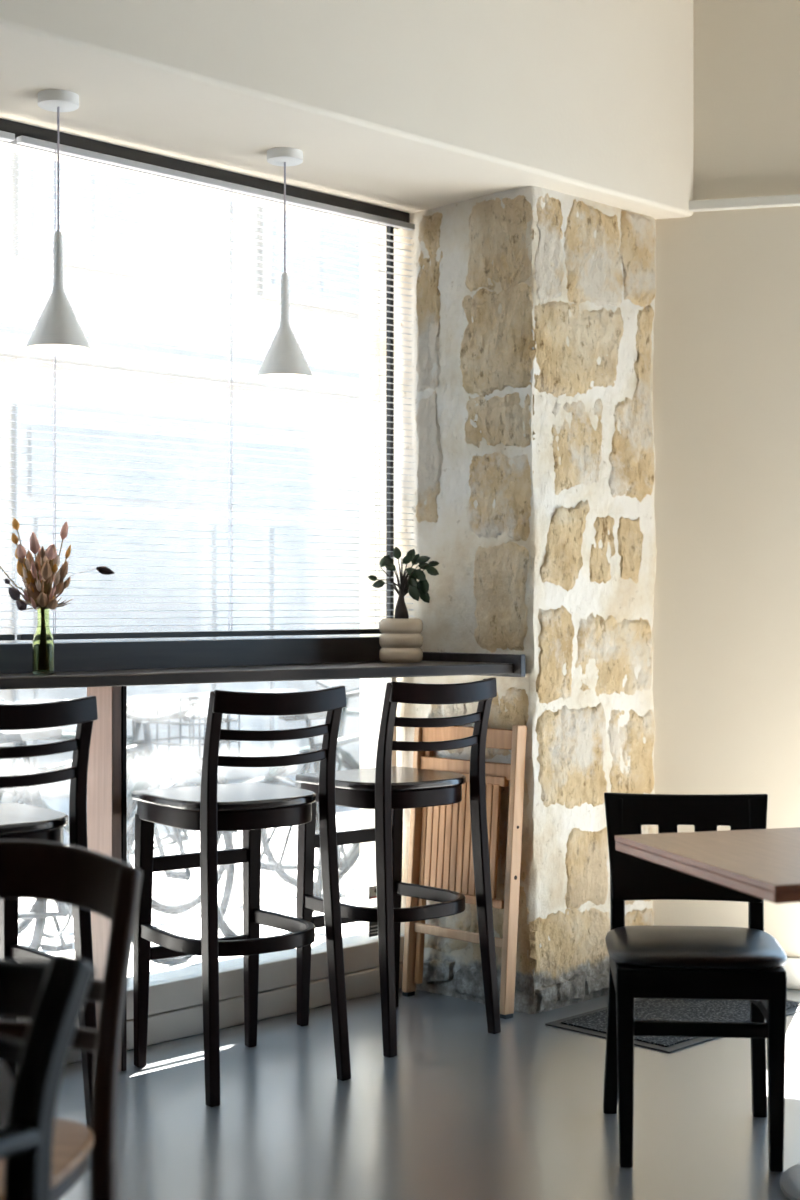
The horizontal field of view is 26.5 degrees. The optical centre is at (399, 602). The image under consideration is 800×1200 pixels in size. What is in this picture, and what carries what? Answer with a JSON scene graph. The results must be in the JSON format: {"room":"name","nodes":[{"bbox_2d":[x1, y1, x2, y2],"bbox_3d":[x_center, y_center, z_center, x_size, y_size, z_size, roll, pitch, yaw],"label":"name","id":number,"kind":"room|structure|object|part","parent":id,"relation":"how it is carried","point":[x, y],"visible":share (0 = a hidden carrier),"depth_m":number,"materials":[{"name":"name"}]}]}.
{"room":"cafe","nodes":[
{"label":"cafe","id":0,"kind":"room"},
{"bbox_2d":[0,0,692,227],"bbox_3d":[-1.896,-1.810,3.475,0.930,1.020,7.253,0,0,45],"label":"ceiling","id":1,"kind":"structure","parent":0,"point":[409,106],"depth_m":4.85,"materials":[{"name":"beige paint"}]},
{"bbox_2d":[25,89,90,353],"bbox_3d":[-0.875,-0.975,4.353,0.167,0.650,0.167,0,0,45],"label":"pendant lamp","id":2,"kind":"object","parent":1,"relation":"hanging from","point":[57,330],"visible":1,"depth_m":4.33,"materials":[{"name":"white ceramic"}]},
{"bbox_3d":[-0.875,-0.800,4.353,0.167,0.300,0.167,0,0,45],"label":"lamp shade","id":3,"kind":"part","parent":2,"relation":"part of","materials":[{"name":"white ceramic"}]},
{"bbox_3d":[-0.875,-1.107,4.353,0.005,0.325,0.005,0,0,22],"label":"cord","id":4,"kind":"part","parent":2,"relation":"part of","materials":[{"name":"grey plastic"}]},
{"bbox_2d":[256,147,313,380],"bbox_3d":[-0.332,-0.975,4.899,0.167,0.650,0.167,0,0,45],"label":"pendant lamp","id":5,"kind":"object","parent":1,"relation":"hanging from","point":[284,360],"visible":1,"depth_m":4.87,"materials":[{"name":"white"}]},
{"bbox_3d":[-0.332,-0.800,4.899,0.167,0.300,0.167,0,0,45],"label":"lamp shade","id":6,"kind":"part","parent":5,"relation":"part of","materials":[{"name":"white ceramic"}]},
{"bbox_3d":[-0.332,-1.107,4.899,0.005,0.325,0.005,0,0,22],"label":"cord","id":7,"kind":"part","parent":5,"relation":"part of","materials":[{"name":"grey plastic"}]},
{"bbox_2d":[55,988,799,1199],"bbox_3d":[2.327,1.340,2.410,8.100,0.120,11.700,0,0,45],"label":"floor","id":8,"kind":"structure","parent":0,"point":[462,1110],"depth_m":4.25,"materials":[{"name":"concrete"}]},
{"bbox_2d":[0,953,94,1199],"bbox_3d":[-0.684,0.870,2.102,0.426,0.825,0.540,0,0,23],"label":"armchair","id":9,"kind":"object","parent":8,"relation":"on","point":[52,993],"visible":1,"depth_m":2.17,"materials":[{"name":"black wood"}]},
{"bbox_2d":[0,1061,12,1128],"bbox_3d":[-0.588,0.665,2.279,0.145,0.100,0.042,0,0,0],"label":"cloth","id":10,"kind":"object","parent":9,"relation":"on","point":[6,1081],"visible":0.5,"depth_m":2.28,"materials":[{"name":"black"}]},
{"bbox_3d":[-0.528,0.664,2.000,0.059,0.055,0.369,0,0,20],"label":"armrest","id":11,"kind":"part","parent":9,"relation":"part of","materials":[{"name":"black wood"}]},
{"bbox_3d":[-0.590,0.517,2.318,0.376,0.098,0.070,0,0,23],"label":"rail","id":12,"kind":"part","parent":9,"relation":"part of","materials":[{"name":"black wood"}]},
{"bbox_2d":[0,696,97,1128],"bbox_3d":[-1.013,0.751,4.106,0.434,1.060,0.511,0,0,-37],"label":"bar stool","id":13,"kind":"object","parent":8,"relation":"on","point":[18,821],"visible":0.66,"depth_m":4.06,"materials":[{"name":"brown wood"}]},
{"bbox_3d":[-1.012,0.930,4.391,0.044,0.701,0.052,0,0,-37],"label":"leg","id":14,"kind":"part","parent":13,"relation":"part of","materials":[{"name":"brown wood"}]},
{"bbox_3d":[-1.040,0.530,4.141,0.424,0.024,0.421,0,0,-37],"label":"seat","id":15,"kind":"part","parent":13,"relation":"part of","materials":[{"name":"black wood"}]},
{"bbox_3d":[-0.876,0.256,3.925,0.409,0.069,0.059,0,0,-37],"label":"rail","id":16,"kind":"part","parent":13,"relation":"part of","materials":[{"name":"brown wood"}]},
{"bbox_3d":[-0.754,0.753,4.082,0.049,1.056,0.091,0,0,-37],"label":"leg","id":17,"kind":"part","parent":13,"relation":"part of","materials":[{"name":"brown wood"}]},
{"bbox_2d":[0,840,142,1199],"bbox_3d":[-0.677,0.840,2.609,0.458,0.883,0.535,0,0,8],"label":"cafe chair","id":18,"kind":"object","parent":8,"relation":"on","point":[104,885],"visible":0.78,"depth_m":2.73,"materials":[{"name":"brown wood"}]},
{"bbox_3d":[-0.687,0.827,2.537,0.424,0.018,0.390,0,0,8],"label":"seat","id":19,"kind":"part","parent":18,"relation":"part of","materials":[{"name":"brown wood"}]},
{"bbox_3d":[-0.646,0.461,2.829,0.438,0.124,0.091,0,0,8],"label":"rail","id":20,"kind":"part","parent":18,"relation":"part of","materials":[{"name":"brown wood"}]},
{"bbox_3d":[-0.687,0.851,2.537,0.411,0.029,0.378,0,0,8],"label":"seat frame","id":21,"kind":"part","parent":18,"relation":"part of","materials":[{"name":"brown wood"}]},
{"bbox_3d":[-0.461,0.855,2.740,0.067,0.854,0.108,0,0,8],"label":"leg","id":22,"kind":"part","parent":18,"relation":"part of","materials":[{"name":"brown wood"}]},
{"bbox_2d":[132,686,350,1106],"bbox_3d":[-0.434,0.751,4.612,0.434,1.060,0.511,0,0,-36],"label":"bar stool","id":23,"kind":"object","parent":8,"relation":"on","point":[211,807],"visible":1,"depth_m":4.55,"materials":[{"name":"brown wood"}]},
{"bbox_3d":[-0.708,0.930,4.693,0.044,0.701,0.052,0,0,-36],"label":"leg","id":24,"kind":"part","parent":23,"relation":"part of","materials":[{"name":"brown wood"}]},
{"bbox_3d":[-0.486,0.753,4.358,0.049,1.056,0.091,0,0,-36],"label":"leg","id":25,"kind":"part","parent":23,"relation":"part of","materials":[{"name":"brown wood"}]},
{"bbox_3d":[-0.461,0.530,4.649,0.424,0.024,0.421,0,0,-36],"label":"seat","id":26,"kind":"part","parent":23,"relation":"part of","materials":[{"name":"black wood"}]},
{"bbox_3d":[-0.428,0.930,4.897,0.044,0.701,0.052,0,0,-36],"label":"leg","id":27,"kind":"part","parent":23,"relation":"part of","materials":[{"name":"brown wood"}]},
{"bbox_3d":[-0.301,0.256,4.430,0.409,0.069,0.059,0,0,-36],"label":"rail","id":28,"kind":"part","parent":23,"relation":"part of","materials":[{"name":"brown wood"}]},
{"bbox_3d":[-0.176,0.753,4.585,0.049,1.056,0.091,0,0,-36],"label":"leg","id":29,"kind":"part","parent":23,"relation":"part of","materials":[{"name":"brown wood"}]},
{"bbox_2d":[0,652,525,1071],"bbox_3d":[-0.991,0.720,4.244,0.495,1.120,3.421,0,0,45],"label":"countertop","id":30,"kind":"structure","parent":8,"relation":"on","point":[107,763],"depth_m":4.66,"materials":[{"name":"brown wood"}]},
{"bbox_2d":[32,607,53,673],"bbox_3d":[-0.941,0.099,4.485,0.056,0.178,0.056,0,0,45],"label":"glass vase","id":31,"kind":"object","parent":30,"relation":"on","point":[43,641],"visible":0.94,"depth_m":4.46,"materials":[{"name":"green"}]},
{"bbox_2d":[0,518,114,610],"bbox_3d":[-0.910,-0.023,4.447,0.314,0.399,0.102,0,0,1],"label":"bouquet","id":32,"kind":"object","parent":31,"relation":"in","point":[38,582],"visible":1,"depth_m":4.44,"materials":[{"name":"orange plant"}]},
{"bbox_3d":[-0.995,0.038,4.465,0.116,0.275,0.008,0,0,-16],"label":"stem","id":33,"kind":"part","parent":32,"relation":"part of","materials":[{"name":"brown"}]},
{"bbox_3d":[-0.899,-0.028,4.470,0.083,0.089,0.007,0,0,25],"label":"grass blade","id":34,"kind":"part","parent":32,"relation":"part of","materials":[{"name":"brown plant"}]},
{"bbox_3d":[-0.814,0.750,4.676,0.120,1.059,0.032,0,0,45],"label":"post","id":35,"kind":"part","parent":30,"relation":"part of","materials":[{"name":"brown wood"}]},
{"bbox_2d":[0,660,513,689],"bbox_3d":[-0.999,0.204,4.252,0.467,0.032,3.420,0,0,45],"label":"countertop","id":36,"kind":"structure","parent":30,"relation":"on","point":[366,669],"depth_m":4.78,"materials":[{"name":"brown wood"}]},
{"bbox_2d":[368,547,438,662],"bbox_3d":[0.015,0.004,5.392,0.170,0.367,0.183,0,0,45],"label":"potted plant","id":37,"kind":"object","parent":30,"relation":"on","point":[400,640],"visible":1,"depth_m":5.36,"materials":[{"name":"green plant"}]},
{"bbox_3d":[0.004,0.118,5.378,0.138,0.138,0.138,0,0,45],"label":"pot","id":38,"kind":"part","parent":37,"relation":"part of","materials":[{"name":"beige ceramic"}]},
{"bbox_2d":[296,678,500,1056],"bbox_3d":[-0.005,0.751,5.086,0.434,1.060,0.511,0,0,-40],"label":"bar stool","id":39,"kind":"object","parent":8,"relation":"on","point":[386,789],"visible":0.96,"depth_m":5.01,"materials":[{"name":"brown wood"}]},
{"bbox_3d":[-0.284,0.930,5.147,0.044,0.701,0.052,0,0,-40],"label":"leg","id":40,"kind":"part","parent":39,"relation":"part of","materials":[{"name":"brown wood"}]},
{"bbox_3d":[-0.034,0.530,5.120,0.424,0.024,0.421,0,0,-40],"label":"seat","id":41,"kind":"part","parent":39,"relation":"part of","materials":[{"name":"black wood"}]},
{"bbox_3d":[-0.040,0.753,4.828,0.049,1.056,0.091,0,0,-40],"label":"leg","id":42,"kind":"part","parent":39,"relation":"part of","materials":[{"name":"brown wood"}]},
{"bbox_3d":[-0.019,0.930,5.370,0.044,0.701,0.052,0,0,-40],"label":"leg","id":43,"kind":"part","parent":39,"relation":"part of","materials":[{"name":"brown wood"}]},
{"bbox_3d":[0.140,0.256,4.913,0.409,0.069,0.059,0,0,-40],"label":"rail","id":44,"kind":"part","parent":39,"relation":"part of","materials":[{"name":"brown wood"}]},
{"bbox_3d":[0.254,0.753,5.076,0.049,1.056,0.091,0,0,-40],"label":"leg","id":45,"kind":"part","parent":39,"relation":"part of","materials":[{"name":"brown wood"}]},
{"bbox_2d":[402,725,526,1018],"bbox_3d":[0.201,0.829,5.420,0.448,0.901,0.108,0,0,45],"label":"folding chair","id":46,"kind":"object","parent":8,"relation":"on","point":[440,855],"visible":0.69,"depth_m":5.41,"materials":[{"name":"brown wood"}]},
{"bbox_3d":[0.050,0.824,5.569,0.022,0.891,0.108,0,0,45],"label":"rail","id":47,"kind":"part","parent":46,"relation":"part of","materials":[{"name":"brown wood"}]},
{"bbox_3d":[0.078,0.860,5.561,0.020,0.761,0.075,0,0,45],"label":"leg","id":48,"kind":"part","parent":46,"relation":"part of","materials":[{"name":"brown wood"}]},
{"bbox_3d":[0.214,0.528,5.433,0.400,0.052,0.016,0,0,45],"label":"rail","id":49,"kind":"part","parent":46,"relation":"part of","materials":[{"name":"brown wood"}]},
{"bbox_3d":[0.219,0.427,5.438,0.400,0.062,0.016,0,0,45],"label":"rail","id":50,"kind":"part","parent":46,"relation":"part of","materials":[{"name":"brown wood"}]},
{"bbox_3d":[0.210,0.558,5.429,0.348,0.030,0.020,0,0,45],"label":"seat rail","id":51,"kind":"part","parent":46,"relation":"part of","materials":[{"name":"brown wood"}]},
{"bbox_3d":[0.198,0.940,5.417,0.348,0.026,0.012,0,0,45],"label":"seat rail","id":52,"kind":"part","parent":46,"relation":"part of","materials":[{"name":"brown wood"}]},
{"bbox_3d":[0.342,0.860,5.298,0.020,0.761,0.075,0,0,45],"label":"leg","id":53,"kind":"part","parent":46,"relation":"part of","materials":[{"name":"brown wood"}]},
{"bbox_3d":[0.351,0.824,5.270,0.022,0.891,0.108,0,0,45],"label":"rail","id":54,"kind":"part","parent":46,"relation":"part of","materials":[{"name":"brown wood"}]},
{"bbox_2d":[545,998,799,1052],"bbox_3d":[0.881,1.275,5.274,0.460,0.010,0.790,0,0,45],"label":"door mat","id":55,"kind":"object","parent":8,"relation":"on","point":[594,1023],"visible":0.56,"depth_m":5.22,"materials":[{"name":"dark grey speckled textile carpet pile"},{"name":"black rubber edging"}]},
{"bbox_2d":[603,792,786,1171],"bbox_3d":[0.697,0.878,4.055,0.410,0.809,0.455,0,0,4],"label":"dining chair","id":56,"kind":"object","parent":8,"relation":"on","point":[661,962],"visible":0.84,"depth_m":3.92,"materials":[{"name":"black wood"}]},
{"bbox_3d":[0.534,0.885,4.248,0.050,0.796,0.095,0,0,4],"label":"leg","id":57,"kind":"part","parent":56,"relation":"part of","materials":[{"name":"black wood"}]},
{"bbox_3d":[0.512,1.060,3.869,0.042,0.441,0.044,0,0,4],"label":"leg","id":58,"kind":"part","parent":56,"relation":"part of","materials":[{"name":"black wood"}]},
{"bbox_3d":[0.711,0.605,4.226,0.404,0.261,0.097,0,0,5],"label":"backrest","id":59,"kind":"part","parent":56,"relation":"part of","materials":[{"name":"black wood"}]},
{"bbox_2d":[605,925,786,969],"bbox_3d":[0.695,0.808,4.022,0.410,0.038,0.390,0,0,4],"label":"seat cushion","id":60,"kind":"object","parent":56,"relation":"on","point":[651,947],"depth_m":3.90,"materials":[{"name":"black leather"}]},
{"bbox_3d":[0.888,0.885,4.220,0.050,0.796,0.095,0,0,5],"label":"leg","id":61,"kind":"part","parent":56,"relation":"part of","materials":[{"name":"black wood"}]},
{"bbox_3d":[0.851,1.060,3.842,0.042,0.441,0.044,0,0,5],"label":"leg","id":62,"kind":"part","parent":56,"relation":"part of","materials":[{"name":"black wood"}]},
{"bbox_2d":[615,827,799,1199],"bbox_3d":[1.036,0.905,3.671,0.920,0.750,0.722,0,0,-17],"label":"cafe table","id":63,"kind":"object","parent":8,"relation":"on","point":[764,864],"visible":1,"depth_m":3.62,"materials":[{"name":"brown wood"}]},
{"bbox_2d":[360,186,656,1013],"bbox_3d":[0.357,-0.015,5.799,0.858,2.590,0.703,0,0,45],"label":"wall pillar","id":64,"kind":"structure","parent":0,"point":[532,487],"depth_m":5.49,"materials":[{"name":"stone"}]},
{"bbox_2d":[651,0,799,957],"bbox_3d":[4.908,-0.520,4.728,8.850,3.600,0.120,0,0,15],"label":"wall","id":65,"kind":"structure","parent":0,"point":[725,631],"depth_m":5.69,"materials":[{"name":"beige paint"}]},
{"bbox_2d":[689,194,799,211],"bbox_3d":[1.963,-1.331,5.443,2.410,0.033,0.034,0,0,15],"label":"trim","id":66,"kind":"structure","parent":65,"relation":"attached to","point":[794,199],"depth_m":5.65,"materials":[{"name":"white"}]},
{"bbox_2d":[783,957,799,989],"bbox_3d":[1.093,1.228,5.688,0.492,0.105,0.014,0,0,15],"label":"baseboard","id":67,"kind":"structure","parent":65,"relation":"attached to","point":[792,965],"depth_m":5.62,"materials":[{"name":"white"}]},
{"bbox_3d":[-3.591,-0.010,2.232,0.280,2.580,3.100,0,0,45],"label":"wall","id":68,"kind":"structure","parent":0,"visible":0},
{"bbox_2d":[0,118,408,1071],"bbox_3d":[-1.205,-0.010,4.506,0.175,2.580,3.490,0,0,45],"label":"window","id":69,"kind":"structure","parent":68,"relation":"in","point":[175,1007],"depth_m":5.15,"materials":[{"name":"paint"}]},
{"bbox_2d":[0,131,14,640],"bbox_3d":[-1.698,-0.577,3.886,0.030,1.354,1.875,0,0,45],"label":"blind","id":70,"kind":"object","parent":69,"relation":"attached to","point":[5,136],"visible":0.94,"depth_m":4.54,"materials":[{"name":"silver metal"}]},
{"bbox_3d":[-1.698,0.092,3.886,0.024,0.016,1.875,0,0,45],"label":"rail","id":71,"kind":"part","parent":70,"relation":"part of","materials":[{"name":"black metal"}]},
{"bbox_3d":[-1.201,-1.278,4.468,0.055,0.045,3.440,0,0,45],"label":"head frame","id":72,"kind":"part","parent":69,"relation":"part of","materials":[{"name":"black metal"}]},
{"bbox_2d":[17,135,414,639],"bbox_3d":[-0.491,-0.577,5.100,0.030,1.354,1.509,0,0,45],"label":"blind","id":73,"kind":"object","parent":69,"relation":"attached to","point":[23,140],"visible":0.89,"depth_m":5.00,"materials":[{"name":"silver metal"}]},
{"bbox_3d":[-0.950,-0.576,4.659,0.002,1.320,0.002,0,0,45],"label":"ladder cord","id":74,"kind":"part","parent":73,"relation":"part of","materials":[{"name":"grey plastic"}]},
{"bbox_3d":[-0.938,-0.576,4.630,0.002,1.320,0.002,0,0,45],"label":"ladder cord","id":75,"kind":"part","parent":73,"relation":"part of","materials":[{"name":"grey plastic"}]},
{"bbox_3d":[-0.491,0.092,5.100,0.024,0.016,1.509,0,0,45],"label":"rail","id":76,"kind":"part","parent":73,"relation":"part of","materials":[{"name":"black metal"}]},
{"bbox_3d":[-0.080,-0.576,5.534,0.002,1.320,0.002,0,0,45],"label":"ladder cord","id":77,"kind":"part","parent":73,"relation":"part of","materials":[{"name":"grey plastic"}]},
{"bbox_2d":[369,886,376,898],"bbox_3d":[-0.080,0.955,5.616,0.004,0.040,0.060,0,0,45],"label":"window sticker","id":78,"kind":"object","parent":69,"relation":"attached to","point":[372,890],"visible":0.57,"depth_m":5.61,"materials":[{"name":"black"}]},
{"bbox_2d":[369,922,377,936],"bbox_3d":[-0.081,1.073,5.616,0.003,0.055,0.060,0,0,45],"label":"window sticker","id":79,"kind":"object","parent":69,"relation":"attached to","point":[373,926],"visible":0.59,"depth_m":5.61,"materials":[{"name":"black"}]},
{"bbox_3d":[-0.034,0.665,5.652,0.040,0.890,0.023,0,0,45],"label":"jamb frame","id":80,"kind":"part","parent":69,"relation":"part of","materials":[{"name":"white"}]},
{"bbox_3d":[-0.033,-0.573,5.652,0.020,1.365,0.016,0,0,45],"label":"jamb frame","id":81,"kind":"part","parent":69,"relation":"part of","materials":[{"name":"black metal"}]},
{"label":"outside","id":82,"kind":"structure","parent":0,"visible":0},
{"bbox_2d":[18,867,359,977],"bbox_3d":[1.842,1.450,9.452,2.480,0.100,32.000,0,0,45],"label":"ground","id":83,"kind":"structure","parent":82,"point":[350,884],"depth_m":7.52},
{"bbox_2d":[0,698,233,935],"bbox_3d":[-1.327,0.894,7.245,0.621,1.013,1.752,0,0,39],"label":"bicycle","id":84,"kind":"object","parent":83,"relation":"on","point":[143,783],"visible":0.27,"depth_m":7.48,"materials":[{"name":"black"}]},
{"bbox_3d":[-1.290,0.823,7.291,0.137,0.600,0.953,0,0,39],"label":"frame","id":85,"kind":"part","parent":84,"relation":"part of","materials":[{"name":"black paint"}]},
{"bbox_2d":[0,696,239,965],"bbox_3d":[-1.147,0.888,6.149,0.621,1.026,1.752,0,0,33],"label":"bicycle","id":86,"kind":"object","parent":83,"relation":"on","point":[146,745],"visible":0.45,"depth_m":6.45,"materials":[{"name":"black"}]},
{"bbox_3d":[-1.180,0.823,6.098,0.137,0.600,0.953,0,0,33],"label":"frame","id":87,"kind":"part","parent":86,"relation":"part of","materials":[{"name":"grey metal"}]},
{"bbox_2d":[132,696,239,767],"bbox_3d":[-0.833,0.500,6.636,0.307,0.250,0.289,0,0,33],"label":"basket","id":88,"kind":"object","parent":86,"relation":"on","point":[151,700],"depth_m":6.65,"materials":[{"name":"white"}]},
{"bbox_2d":[26,862,359,911],"bbox_3d":[0.991,1.462,10.298,0.120,0.135,32.000,0,0,45],"label":"kerb","id":89,"kind":"object","parent":83,"relation":"on","point":[167,893],"depth_m":8.31,"materials":[{"name":"white concrete"}]},
{"bbox_2d":[217,690,359,936],"bbox_3d":[-0.189,0.894,7.212,0.621,1.013,1.752,0,0,40],"label":"bicycle","id":90,"kind":"object","parent":83,"relation":"on","point":[225,929],"visible":0.27,"depth_m":6.90,"materials":[{"name":"black"}]},
{"bbox_3d":[-0.227,0.823,7.166,0.137,0.600,0.953,0,0,40],"label":"frame","id":91,"kind":"part","parent":90,"relation":"part of","materials":[{"name":"silver metal"}]},
{"bbox_2d":[261,680,359,889],"bbox_3d":[-0.009,0.894,8.641,1.752,1.013,0.621,0,0,-41],"label":"bicycle","id":92,"kind":"object","parent":83,"relation":"on","point":[343,758],"visible":0.09,"depth_m":8.34,"materials":[{"name":"black"}]},
{"bbox_3d":[0.037,0.823,8.680,0.953,0.600,0.137,0,0,-41],"label":"frame","id":93,"kind":"part","parent":92,"relation":"part of","materials":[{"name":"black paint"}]},
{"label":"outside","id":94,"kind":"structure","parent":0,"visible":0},
{"bbox_2d":[5,775,295,821],"bbox_3d":[-1.518,1.505,12.795,1.000,0.150,32.000,0,0,45],"label":"pavement","id":95,"kind":"structure","parent":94,"point":[61,804],"depth_m":12.31,"materials":[{"name":"white concrete"}]},
{"bbox_2d":[0,151,359,802],"bbox_3d":[-0.597,-1.870,14.699,0.620,6.600,32.000,0,0,45],"label":"building","id":96,"kind":"structure","parent":95,"relation":"on","point":[15,696],"depth_m":13.22,"materials":[{"name":"grey"}]},
{"bbox_3d":[-2.485,-3.520,12.437,0.015,1.900,0.490,0,0,45],"label":"pane","id":97,"kind":"part","parent":96,"relation":"part of","materials":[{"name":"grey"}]},
{"bbox_3d":[-2.102,0.355,12.811,0.030,1.950,1.500,0,0,45],"label":"shop panel","id":98,"kind":"part","parent":96,"relation":"part of","materials":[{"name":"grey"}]},
{"bbox_3d":[-2.111,-3.520,12.813,0.015,1.900,0.490,0,0,45],"label":"pane","id":99,"kind":"part","parent":96,"relation":"part of","materials":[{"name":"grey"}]},
{"bbox_3d":[-1.714,-1.020,13.201,0.030,0.500,2.700,0,0,45],"label":"shop panel","id":100,"kind":"part","parent":96,"relation":"part of","materials":[{"name":"grey"}]},
{"bbox_3d":[-1.291,0.355,13.626,0.030,1.950,0.500,0,0,45],"label":"shop panel","id":101,"kind":"part","parent":96,"relation":"part of","materials":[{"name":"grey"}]},
{"bbox_3d":[-0.920,0.355,13.998,0.030,1.950,0.350,0,0,45],"label":"shop panel","id":102,"kind":"part","parent":96,"relation":"part of","materials":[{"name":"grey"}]},
{"bbox_3d":[-0.862,-3.520,14.068,0.015,1.900,0.490,0,0,45],"label":"pane","id":103,"kind":"part","parent":96,"relation":"part of","materials":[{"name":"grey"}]},
{"bbox_3d":[-0.489,-3.520,14.443,0.015,1.900,0.490,0,0,45],"label":"pane","id":104,"kind":"part","parent":96,"relation":"part of","materials":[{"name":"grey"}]},
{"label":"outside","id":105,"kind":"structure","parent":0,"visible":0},
{"bbox_2d":[18,805,359,911],"bbox_3d":[-0.101,1.540,11.384,3.000,0.080,32.000,0,0,45],"label":"road","id":106,"kind":"structure","parent":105,"point":[348,823],"depth_m":10.43,"materials":[{"name":"white asphalt"}]}
]}

